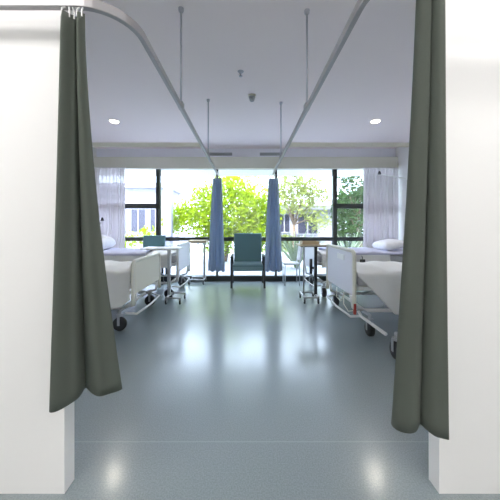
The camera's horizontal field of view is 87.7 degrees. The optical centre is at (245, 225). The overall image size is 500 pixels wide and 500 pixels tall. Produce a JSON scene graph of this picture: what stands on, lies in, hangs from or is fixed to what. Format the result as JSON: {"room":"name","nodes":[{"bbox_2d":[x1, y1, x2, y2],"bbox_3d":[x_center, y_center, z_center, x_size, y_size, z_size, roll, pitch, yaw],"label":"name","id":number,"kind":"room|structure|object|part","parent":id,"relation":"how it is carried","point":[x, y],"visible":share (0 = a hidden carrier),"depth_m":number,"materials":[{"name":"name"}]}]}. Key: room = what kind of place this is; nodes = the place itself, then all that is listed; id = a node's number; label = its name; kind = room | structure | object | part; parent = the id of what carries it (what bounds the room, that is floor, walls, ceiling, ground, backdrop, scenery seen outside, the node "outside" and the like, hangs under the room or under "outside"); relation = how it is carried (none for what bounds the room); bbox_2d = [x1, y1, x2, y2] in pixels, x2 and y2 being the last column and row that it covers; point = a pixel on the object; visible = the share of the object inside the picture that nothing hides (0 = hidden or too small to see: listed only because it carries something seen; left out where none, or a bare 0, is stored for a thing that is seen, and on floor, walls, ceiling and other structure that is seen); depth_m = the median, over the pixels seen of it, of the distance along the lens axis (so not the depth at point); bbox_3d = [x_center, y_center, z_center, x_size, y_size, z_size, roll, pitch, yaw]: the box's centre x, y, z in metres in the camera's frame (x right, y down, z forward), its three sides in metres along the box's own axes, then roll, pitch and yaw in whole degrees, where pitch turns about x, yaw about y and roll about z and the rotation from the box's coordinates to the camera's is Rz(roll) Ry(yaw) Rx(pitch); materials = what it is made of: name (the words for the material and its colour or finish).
{"room":"hospital room","nodes":[
{"label":"hospital room","id":0,"kind":"room"},
{"bbox_2d":[0,10,73,493],"bbox_3d":[-2.099,-0.252,1.235,2.522,2.976,0.070,0,0,0],"label":"wall","id":1,"kind":"structure","parent":0,"point":[37,444],"depth_m":1.20,"materials":[{"name":"white paint"}]},
{"bbox_2d":[92,147,95,158],"bbox_3d":[-3.420,-0.252,1.620,0.120,2.976,8.640,0,0,0],"label":"wall","id":2,"kind":"structure","parent":0,"point":[94,149],"depth_m":5.77,"materials":[{"name":"white paint"}]},
{"bbox_2d":[92,143,200,146],"bbox_3d":[-1.947,-0.950,3.045,2.826,0.080,0.070,0,0,0],"label":"track","id":3,"kind":"object","parent":2,"relation":"attached to","point":[93,144],"visible":0.39,"depth_m":3.03,"materials":[{"name":"white metal"}]},
{"bbox_2d":[74,0,415,148],"bbox_3d":[0.000,-1.815,1.620,6.920,0.150,8.640,0,0,0],"label":"ceiling","id":4,"kind":"structure","parent":0,"point":[371,77],"depth_m":2.95,"materials":[{"name":"white paint"}]},
{"bbox_2d":[0,0,217,174],"bbox_3d":[-1.929,-1.335,2.898,2.862,0.811,3.603,0,0,0],"label":"track","id":5,"kind":"object","parent":4,"relation":"hanging from","point":[96,6],"visible":1,"depth_m":1.19,"materials":[{"name":"silver metal"}]},
{"bbox_2d":[49,6,121,412],"bbox_3d":[-0.685,-0.092,1.131,0.266,1.680,0.093,0,0,-23],"label":"privacy curtain","id":6,"kind":"object","parent":5,"relation":"hanging from","point":[83,344],"visible":1,"depth_m":1.10,"materials":[{"name":"green fabric"}]},
{"bbox_3d":[-0.520,-1.352,2.080,0.017,0.764,0.016,0,0,0],"label":"hanger rod","id":7,"kind":"part","parent":5,"relation":"part of","materials":[{"name":"silver metal"}]},
{"bbox_3d":[-0.520,-1.352,3.580,0.017,0.764,0.016,0,0,0],"label":"hanger rod","id":8,"kind":"part","parent":5,"relation":"part of","materials":[{"name":"silver metal"}]},
{"bbox_2d":[208,174,224,271],"bbox_3d":[-0.526,-0.057,4.668,0.304,1.749,0.105,0,0,7],"label":"curtain","id":9,"kind":"object","parent":5,"relation":"hanging from","point":[216,260],"visible":1,"depth_m":4.66,"materials":[{"name":"blue fabric"}]},
{"bbox_2d":[108,119,119,123],"bbox_3d":[-2.190,-1.734,4.320,0.176,0.012,0.176,0,0,0],"label":"recessed light","id":10,"kind":"object","parent":4,"relation":"in","point":[114,121],"visible":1,"depth_m":4.30,"materials":[{"name":"white metal"}]},
{"bbox_2d":[248,94,255,101],"bbox_3d":[0.080,-1.702,3.470,0.110,0.075,0.110,0,0,0],"label":"smoke detector","id":11,"kind":"object","parent":4,"relation":"attached to","point":[251,97],"visible":1,"depth_m":3.44,"materials":[{"name":"white plastic"}]},
{"bbox_2d":[273,0,369,173],"bbox_3d":[1.915,-1.335,2.804,2.890,0.811,3.793,0,0,0],"label":"track","id":12,"kind":"object","parent":4,"relation":"hanging from","point":[360,5],"visible":1,"depth_m":1.72,"materials":[{"name":"silver metal"}]},
{"bbox_2d":[264,174,281,271],"bbox_3d":[0.492,-0.057,4.663,0.322,1.749,0.108,0,0,0],"label":"curtain","id":13,"kind":"object","parent":12,"relation":"hanging from","point":[273,252],"visible":1,"depth_m":4.66,"materials":[{"name":"blue fabric"}]},
{"bbox_3d":[0.492,-1.352,3.660,0.017,0.764,0.016,0,0,0],"label":"hanger rod","id":14,"kind":"part","parent":12,"relation":"part of","materials":[{"name":"silver metal"}]},
{"bbox_3d":[0.492,-1.352,2.100,0.017,0.764,0.016,0,0,0],"label":"hanger rod","id":15,"kind":"part","parent":12,"relation":"part of","materials":[{"name":"silver metal"}]},
{"bbox_2d":[391,0,448,439],"bbox_3d":[0.648,-0.092,0.972,0.174,1.680,0.146,0,0,36],"label":"privacy curtain","id":16,"kind":"object","parent":12,"relation":"hanging from","point":[421,391],"visible":1,"depth_m":0.93,"materials":[{"name":"green fabric"}]},
{"bbox_2d":[370,119,380,123],"bbox_3d":[2.150,-1.734,4.320,0.176,0.012,0.176,0,0,0],"label":"recessed light","id":17,"kind":"object","parent":4,"relation":"in","point":[375,121],"visible":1,"depth_m":4.30,"materials":[{"name":"white metal"}]},
{"bbox_2d":[96,149,395,156],"bbox_3d":[0.000,-1.534,5.900,6.720,0.411,0.120,0,0,0],"label":"wall window header","id":18,"kind":"structure","parent":0,"point":[99,152],"depth_m":5.84,"materials":[{"name":"white paint"}]},
{"bbox_2d":[94,167,126,247],"bbox_3d":[-2.980,-0.046,5.695,0.680,2.465,0.110,0,0,0],"label":"sheer curtain","id":19,"kind":"object","parent":18,"relation":"hanging from","point":[110,181],"visible":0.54,"depth_m":5.67,"materials":[{"name":"fabric"}]},
{"bbox_3d":[-2.980,-1.272,5.707,0.680,0.015,0.085,0,0,0],"label":"heading rail","id":20,"kind":"part","parent":19,"relation":"part of","materials":[{"name":"white metal"}]},
{"bbox_2d":[125,169,157,240],"bbox_3d":[-2.668,-0.046,5.874,1.384,2.565,0.092,0,0,0],"label":"window","id":21,"kind":"structure","parent":18,"relation":"in","point":[127,206],"depth_m":5.83,"materials":[{"name":"grey metal"}]},
{"bbox_2d":[158,169,216,280],"bbox_3d":[-1.313,-0.046,5.874,1.325,2.565,0.092,0,0,0],"label":"window","id":22,"kind":"structure","parent":18,"relation":"in","point":[208,277],"depth_m":5.84,"materials":[{"name":"grey"}]},
{"bbox_2d":[209,153,231,154],"bbox_3d":[-0.590,-1.614,5.832,0.560,0.060,0.015,0,0,0],"label":"air vent","id":23,"kind":"object","parent":18,"relation":"in","point":[209,153],"visible":0.6,"depth_m":5.83,"materials":[{"name":"grey plastic"}]},
{"bbox_2d":[94,157,397,168],"bbox_3d":[0.000,-1.401,5.795,6.720,0.257,0.090,0,0,0],"label":"trim","id":24,"kind":"structure","parent":18,"relation":"attached to","point":[127,162],"depth_m":5.75,"materials":[{"name":"beige paint"}]},
{"bbox_2d":[217,169,275,280],"bbox_3d":[0.011,-0.046,5.874,1.325,2.565,0.092,0,0,0],"label":"window","id":25,"kind":"structure","parent":18,"relation":"in","point":[219,277],"depth_m":5.83,"materials":[{"name":"grey metal"}]},
{"bbox_2d":[260,153,279,154],"bbox_3d":[0.565,-1.614,5.832,0.510,0.060,0.015,0,0,0],"label":"air vent","id":26,"kind":"object","parent":18,"relation":"in","point":[260,153],"visible":0.6,"depth_m":5.83,"materials":[{"name":"grey plastic"}]},
{"bbox_2d":[276,169,334,280],"bbox_3d":[1.337,-0.046,5.874,1.326,2.565,0.092,0,0,0],"label":"window","id":27,"kind":"structure","parent":18,"relation":"in","point":[278,277],"depth_m":5.84,"materials":[{"name":"grey metal"}]},
{"bbox_2d":[335,169,362,244],"bbox_3d":[2.680,-0.046,5.874,1.360,2.565,0.092,0,0,0],"label":"window","id":28,"kind":"structure","parent":18,"relation":"in","point":[337,206],"depth_m":5.83,"materials":[{"name":"grey metal"}]},
{"bbox_2d":[362,167,398,247],"bbox_3d":[2.945,-0.046,5.695,0.750,2.465,0.110,0,0,0],"label":"sheer curtain","id":29,"kind":"object","parent":18,"relation":"hanging from","point":[380,192],"visible":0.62,"depth_m":5.68,"materials":[{"name":"fabric"}]},
{"bbox_3d":[2.945,-1.272,5.707,0.750,0.015,0.085,0,0,0],"label":"heading rail","id":30,"kind":"part","parent":29,"relation":"part of","materials":[{"name":"white metal"}]},
{"bbox_2d":[0,281,499,499],"bbox_3d":[0.000,1.286,1.620,6.920,0.100,8.640,0,0,0],"label":"floor","id":31,"kind":"structure","parent":0,"point":[247,390],"depth_m":1.78,"materials":[{"name":"plastic"}]},
{"bbox_2d":[111,252,160,330],"bbox_3d":[-2.310,0.770,3.555,2.027,0.931,1.052,0,0,0],"label":"hospital bed","id":32,"kind":"object","parent":31,"relation":"on","point":[146,270],"visible":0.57,"depth_m":3.36,"materials":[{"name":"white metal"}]},
{"bbox_2d":[105,260,131,308],"bbox_3d":[-2.225,0.746,3.568,1.692,0.461,1.031,0,0,0],"label":"blanket","id":33,"kind":"object","parent":32,"relation":"on","point":[117,273],"visible":0.21,"depth_m":3.09,"materials":[{"name":"white fabric"}]},
{"bbox_3d":[-2.355,1.006,3.575,1.730,0.044,0.794,0,0,0],"label":"frame","id":34,"kind":"part","parent":32,"relation":"part of","materials":[{"name":"white metal"}]},
{"bbox_3d":[-1.350,0.680,3.575,0.046,0.552,0.994,0,0,0],"label":"board frame","id":35,"kind":"part","parent":32,"relation":"part of","materials":[{"name":"white plastic"}]},
{"bbox_3d":[-1.350,0.632,3.575,0.024,0.377,0.874,0,0,0],"label":"footboard","id":36,"kind":"part","parent":32,"relation":"part of","materials":[{"name":"beige plastic"}]},
{"bbox_2d":[143,235,166,284],"bbox_3d":[-2.020,0.721,5.601,0.584,1.030,0.354,0,0,0],"label":"armchair","id":37,"kind":"object","parent":31,"relation":"on","point":[148,240],"visible":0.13,"depth_m":5.69,"materials":[{"name":"teal plastic"}]},
{"bbox_3d":[-2.020,0.517,5.705,0.480,0.622,0.145,0,0,0],"label":"backrest","id":38,"kind":"part","parent":37,"relation":"part of","materials":[{"name":"teal plastic"}]},
{"bbox_3d":[-1.752,0.936,5.460,0.040,0.600,0.044,0,0,0],"label":"leg","id":39,"kind":"part","parent":37,"relation":"part of","materials":[{"name":"grey metal"}]},
{"bbox_2d":[140,247,185,304],"bbox_3d":[-1.348,0.793,4.260,0.644,0.885,0.394,0,0,0],"label":"table","id":40,"kind":"object","parent":31,"relation":"on","point":[169,293],"visible":1,"depth_m":4.23,"materials":[{"name":"silver metal"}]},
{"bbox_2d":[152,241,189,296],"bbox_3d":[-2.225,0.725,4.910,2.197,1.021,0.983,0,0,0],"label":"hospital bed","id":41,"kind":"object","parent":31,"relation":"on","point":[181,258],"visible":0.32,"depth_m":4.78,"materials":[{"name":"white metal"}]},
{"bbox_2d":[103,248,149,254],"bbox_3d":[-2.445,0.469,4.930,1.432,0.075,0.931,0,0,0],"label":"sheet","id":42,"kind":"object","parent":41,"relation":"on","point":[111,251],"visible":0.51,"depth_m":4.56,"materials":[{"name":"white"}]},
{"bbox_2d":[101,235,115,249],"bbox_3d":[-2.730,0.306,4.860,0.349,0.284,0.640,0,0,0],"label":"pillow","id":43,"kind":"object","parent":42,"relation":"on","point":[108,242],"visible":0.38,"depth_m":4.85,"materials":[{"name":"fabric"}]},
{"bbox_2d":[104,250,175,267],"bbox_3d":[-1.880,0.592,4.925,1.201,0.260,0.968,0,0,0],"label":"blanket","id":44,"kind":"object","parent":41,"relation":"on","point":[120,258],"visible":0.26,"depth_m":4.47,"materials":[{"name":"white fabric"}]},
{"bbox_3d":[-2.270,1.006,4.930,1.900,0.044,0.744,0,0,0],"label":"frame","id":45,"kind":"part","parent":41,"relation":"part of","materials":[{"name":"white metal"}]},
{"bbox_3d":[-2.245,0.579,4.930,2.010,0.135,0.820,0,0,0],"label":"mattress","id":46,"kind":"part","parent":41,"relation":"part of","materials":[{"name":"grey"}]},
{"bbox_3d":[-1.180,0.625,4.930,0.046,0.622,0.944,0,0,0],"label":"board frame","id":47,"kind":"part","parent":41,"relation":"part of","materials":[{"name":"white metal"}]},
{"bbox_3d":[-1.180,0.577,4.930,0.024,0.442,0.828,0,0,0],"label":"footboard","id":48,"kind":"part","parent":41,"relation":"part of","materials":[{"name":"white plastic"}]},
{"bbox_2d":[188,240,208,284],"bbox_3d":[-1.030,0.771,5.630,0.400,0.930,0.358,0,0,0],"label":"table","id":49,"kind":"object","parent":31,"relation":"on","point":[203,242],"visible":0.96,"depth_m":5.60,"materials":[{"name":"silver metal"}]},
{"bbox_2d":[230,233,265,287],"bbox_3d":[0.040,0.696,5.421,0.704,1.080,0.594,0,0,0],"label":"armchair","id":50,"kind":"object","parent":31,"relation":"on","point":[247,256],"visible":0.98,"depth_m":5.59,"materials":[{"name":"teal plastic"}]},
{"bbox_3d":[-0.288,0.936,5.160,0.040,0.600,0.044,0,0,0],"label":"leg","id":51,"kind":"part","parent":50,"relation":"part of","materials":[{"name":"grey metal"}]},
{"bbox_3d":[0.040,0.836,5.375,0.610,0.120,0.490,0,0,0],"label":"seat","id":52,"kind":"part","parent":50,"relation":"part of","materials":[{"name":"teal fabric"}]},
{"bbox_3d":[0.040,0.783,5.370,0.600,0.045,0.460,0,0,0],"label":"seat","id":53,"kind":"part","parent":50,"relation":"part of","materials":[{"name":"teal plastic"}]},
{"bbox_3d":[0.040,0.844,5.133,0.590,0.075,0.018,0,0,0],"label":"seat panel","id":54,"kind":"part","parent":50,"relation":"part of","materials":[{"name":"teal plastic"}]},
{"bbox_3d":[0.040,0.492,5.645,0.600,0.672,0.145,0,0,0],"label":"backrest","id":55,"kind":"part","parent":50,"relation":"part of","materials":[{"name":"teal plastic"}]},
{"bbox_3d":[0.368,0.936,5.160,0.040,0.600,0.044,0,0,0],"label":"leg","id":56,"kind":"part","parent":50,"relation":"part of","materials":[{"name":"grey metal"}]},
{"bbox_2d":[282,241,302,285],"bbox_3d":[0.989,0.785,5.540,0.399,0.901,0.345,0,0,0],"label":"chair","id":57,"kind":"object","parent":31,"relation":"on","point":[299,251],"visible":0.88,"depth_m":5.43,"materials":[{"name":"white plastic"}]},
{"bbox_3d":[0.960,0.791,5.540,0.340,0.030,0.340,0,0,0],"label":"seat","id":58,"kind":"part","parent":57,"relation":"part of","materials":[{"name":"white plastic"}]},
{"bbox_3d":[1.140,0.526,5.540,0.098,0.382,0.345,0,0,0],"label":"backrest","id":59,"kind":"part","parent":57,"relation":"part of","materials":[{"name":"white plastic"}]},
{"bbox_3d":[1.133,0.805,5.390,0.067,0.861,0.022,0,0,0],"label":"leg","id":60,"kind":"part","parent":57,"relation":"part of","materials":[{"name":"silver metal"}]},
{"bbox_2d":[295,243,326,303],"bbox_3d":[1.120,0.768,4.300,0.540,0.935,0.412,0,0,0],"label":"table","id":61,"kind":"object","parent":31,"relation":"on","point":[301,293],"visible":0.95,"depth_m":4.26,"materials":[{"name":"silver metal"}]},
{"bbox_3d":[0.930,0.732,4.186,0.024,0.808,0.024,0,0,-23],"label":"post","id":62,"kind":"part","parent":61,"relation":"part of","materials":[{"name":"silver metal"}]},
{"bbox_2d":[300,241,319,244],"bbox_3d":[1.052,0.275,4.310,0.275,0.048,0.220,0,0,0],"label":"tray","id":63,"kind":"object","parent":61,"relation":"on","point":[301,242],"visible":1,"depth_m":4.20,"materials":[{"name":"beige wood"}]},
{"bbox_2d":[305,237,403,296],"bbox_3d":[2.219,0.725,4.980,2.209,1.021,1.060,0,0,0],"label":"hospital bed","id":64,"kind":"object","parent":31,"relation":"on","point":[309,251],"visible":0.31,"depth_m":4.65,"materials":[{"name":"white metal"}]},
{"bbox_3d":[1.220,0.577,5.000,0.024,0.442,0.828,0,0,0],"label":"footboard","id":65,"kind":"part","parent":64,"relation":"part of","materials":[{"name":"white plastic"}]},
{"bbox_3d":[2.290,1.006,5.000,1.860,0.044,0.744,0,0,0],"label":"frame","id":66,"kind":"part","parent":64,"relation":"part of","materials":[{"name":"white metal"}]},
{"bbox_2d":[317,249,389,267],"bbox_3d":[1.920,0.592,4.995,1.201,0.259,0.968,0,0,0],"label":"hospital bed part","id":67,"kind":"object","parent":64,"relation":"on","point":[383,258],"visible":0.18,"depth_m":4.54,"materials":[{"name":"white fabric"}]},
{"bbox_3d":[2.265,0.579,5.000,1.970,0.135,0.820,0,0,0],"label":"mattress","id":68,"kind":"part","parent":64,"relation":"part of","materials":[{"name":"grey fabric"}]},
{"bbox_2d":[318,247,402,254],"bbox_3d":[2.360,0.464,5.000,1.682,0.075,0.931,0,0,0],"label":"sheet","id":69,"kind":"object","parent":64,"relation":"on","point":[360,250],"visible":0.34,"depth_m":4.61,"materials":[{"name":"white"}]},
{"bbox_2d":[372,239,402,249],"bbox_3d":[2.670,0.351,4.900,0.392,0.208,0.600,0,0,0],"label":"pillow","id":70,"kind":"object","parent":69,"relation":"on","point":[386,244],"visible":0.88,"depth_m":4.69,"materials":[{"name":"fabric"}]},
{"bbox_2d":[326,244,391,336],"bbox_3d":[2.259,0.702,3.299,2.129,1.066,1.602,0,0,0],"label":"hospital bed","id":71,"kind":"object","parent":31,"relation":"on","point":[340,261],"visible":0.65,"depth_m":3.20,"materials":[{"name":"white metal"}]},
{"bbox_3d":[1.250,0.565,3.490,0.024,0.501,0.902,0,0,0],"label":"footboard","id":72,"kind":"part","parent":71,"relation":"part of","materials":[{"name":"white plastic"}]},
{"bbox_3d":[1.250,0.613,3.490,0.046,0.687,1.024,0,0,0],"label":"board frame","id":73,"kind":"part","parent":71,"relation":"part of","materials":[{"name":"white plastic"}]},
{"bbox_3d":[2.280,0.638,3.490,1.940,0.135,0.900,0,0,0],"label":"mattress","id":74,"kind":"part","parent":71,"relation":"part of","materials":[{"name":"grey fabric"}]},
{"bbox_3d":[2.305,1.006,3.490,1.830,0.044,0.824,0,0,0],"label":"frame","id":75,"kind":"part","parent":71,"relation":"part of","materials":[{"name":"white metal"}]},
{"bbox_2d":[356,261,401,314],"bbox_3d":[2.195,0.765,3.485,1.812,0.501,1.064,0,0,0],"label":"blanket","id":76,"kind":"object","parent":71,"relation":"on","point":[383,278],"visible":0.37,"depth_m":2.99,"materials":[{"name":"white fabric"}]},
{"bbox_2d":[389,331,397,358],"bbox_3d":[2.341,0.775,1.870,1.964,0.921,1.260,0,0,0],"label":"wheel","id":77,"kind":"object","parent":31,"relation":"on","point":[393,344],"visible":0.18,"depth_m":2.41,"materials":[{"name":"white metal"}]},
{"bbox_2d":[396,142,408,240],"bbox_3d":[3.420,-0.252,1.620,0.120,2.976,8.640,0,0,0],"label":"wall","id":78,"kind":"structure","parent":0,"point":[402,153],"depth_m":5.58,"materials":[{"name":"white paint"}]},
{"bbox_2d":[289,143,408,146],"bbox_3d":[1.933,-0.950,3.045,2.854,0.080,0.070,0,0,0],"label":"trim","id":79,"kind":"structure","parent":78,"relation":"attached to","point":[291,144],"depth_m":3.03,"materials":[{"name":"white"}]},
{"bbox_2d":[378,171,406,179],"bbox_3d":[3.022,-1.002,5.300,0.676,0.235,0.100,0,0,0],"label":"reading lamp","id":80,"kind":"object","parent":78,"relation":"attached to","point":[379,172],"visible":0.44,"depth_m":5.29,"materials":[{"name":"white metal"}]},
{"bbox_3d":[3.035,-1.004,5.300,0.595,0.144,0.024,0,0,0],"label":"arm","id":81,"kind":"part","parent":80,"relation":"part of","materials":[{"name":"white metal"}]},
{"bbox_2d":[429,0,499,493],"bbox_3d":[2.126,-0.252,1.235,2.468,2.976,0.070,0,0,0],"label":"wall","id":82,"kind":"structure","parent":0,"point":[468,462],"depth_m":1.20,"materials":[{"name":"white paint"}]},
{"label":"outside","id":83,"kind":"structure","parent":0,"visible":0},
{"bbox_2d":[164,233,348,274],"bbox_3d":[0.000,1.306,25.470,60.000,0.100,39.060,0,0,0],"label":"ground","id":84,"kind":"structure","parent":83,"point":[196,258],"depth_m":7.68,"materials":[{"name":"white concrete"}]},
{"bbox_2d":[125,183,184,247],"bbox_3d":[-7.300,-0.579,16.350,6.000,3.670,3.700,0,0,0],"label":"building","id":85,"kind":"structure","parent":84,"relation":"on","point":[135,193],"depth_m":15.00,"materials":[{"name":"white paint"}]},
{"bbox_2d":[163,176,172,246],"bbox_3d":[-2.575,-0.404,8.625,0.330,3.320,0.330,0,0,0],"label":"pillar","id":86,"kind":"structure","parent":84,"relation":"on","point":[167,180],"depth_m":8.50,"materials":[{"name":"white paint"}]},
{"bbox_2d":[161,176,284,261],"bbox_3d":[-0.834,-0.368,9.202,4.447,3.249,1.970,0,0,0],"label":"tree","id":87,"kind":"object","parent":84,"relation":"on","point":[241,201],"visible":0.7,"depth_m":8.90,"materials":[{"name":"green plant"}]},
{"bbox_2d":[132,248,317,251],"bbox_3d":[0.000,1.246,13.500,32.000,0.020,2.200,0,0,0],"label":"lawn strip","id":88,"kind":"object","parent":84,"relation":"on","point":[191,249],"visible":0.02,"depth_m":13.40,"materials":[{"name":"white"}]},
{"bbox_2d":[125,225,155,247],"bbox_3d":[-5.378,0.607,13.012,2.066,1.328,1.100,0,0,0],"label":"tree","id":89,"kind":"object","parent":88,"relation":"on","point":[144,229],"visible":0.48,"depth_m":12.93,"materials":[{"name":"green plant"}]},
{"bbox_2d":[209,176,269,187],"bbox_3d":[-0.365,-1.448,15.512,3.842,5.377,2.470,0,0,0],"label":"tree","id":90,"kind":"object","parent":84,"relation":"on","point":[243,177],"visible":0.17,"depth_m":15.35,"materials":[{"name":"green plant"}]},
{"bbox_2d":[263,230,325,267],"bbox_3d":[1.507,0.683,7.611,1.934,1.142,1.939,0,0,0],"label":"plant","id":91,"kind":"object","parent":84,"relation":"on","point":[292,256],"visible":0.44,"depth_m":7.56,"materials":[{"name":"green plant"}]},
{"bbox_2d":[263,176,331,247],"bbox_3d":[2.428,-0.985,12.058,3.436,4.457,1.774,0,0,0],"label":"tree","id":92,"kind":"object","parent":84,"relation":"on","point":[302,190],"visible":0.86,"depth_m":11.83,"materials":[{"name":"green plant"}]},
{"bbox_2d":[281,234,317,249],"bbox_3d":[2.406,0.864,13.603,2.778,0.945,0.749,0,0,0],"label":"hedge","id":93,"kind":"object","parent":84,"relation":"on","point":[285,235],"visible":0.06,"depth_m":13.40,"materials":[{"name":"green plant"}]},
{"bbox_2d":[280,205,340,247],"bbox_3d":[3.600,0.046,16.350,4.600,2.420,3.700,0,0,0],"label":"building","id":94,"kind":"structure","parent":84,"relation":"on","point":[286,224],"depth_m":14.96,"materials":[{"name":"white painted wall"},{"name":"glass"}]},
{"bbox_2d":[322,230,362,247],"bbox_3d":[2.991,0.672,7.694,1.912,1.163,1.582,0,0,-23],"label":"plant","id":95,"kind":"object","parent":84,"relation":"on","point":[353,244],"visible":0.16,"depth_m":7.86,"materials":[{"name":"green plant"}]},
{"bbox_2d":[329,176,362,246],"bbox_3d":[4.295,-0.544,9.332,2.642,3.562,1.802,0,0,0],"label":"tree","id":96,"kind":"object","parent":84,"relation":"on","point":[357,222],"visible":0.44,"depth_m":9.17,"materials":[{"name":"green plant"}]},
{"bbox_2d":[337,186,362,246],"bbox_3d":[5.551,-0.589,10.995,3.528,3.709,0.956,0,0,0],"label":"hedge","id":97,"kind":"object","parent":84,"relation":"on","point":[338,193],"visible":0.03,"depth_m":10.84,"materials":[{"name":"green plant"}]},
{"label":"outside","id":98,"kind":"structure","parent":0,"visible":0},
{"bbox_2d":[125,170,362,175],"bbox_3d":[0.000,-1.454,6.570,10.000,0.140,1.260,0,0,0],"label":"roof eave","id":99,"kind":"object","parent":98,"point":[127,172],"visible":0.14,"depth_m":6.73,"materials":[{"name":"white"}]}
]}

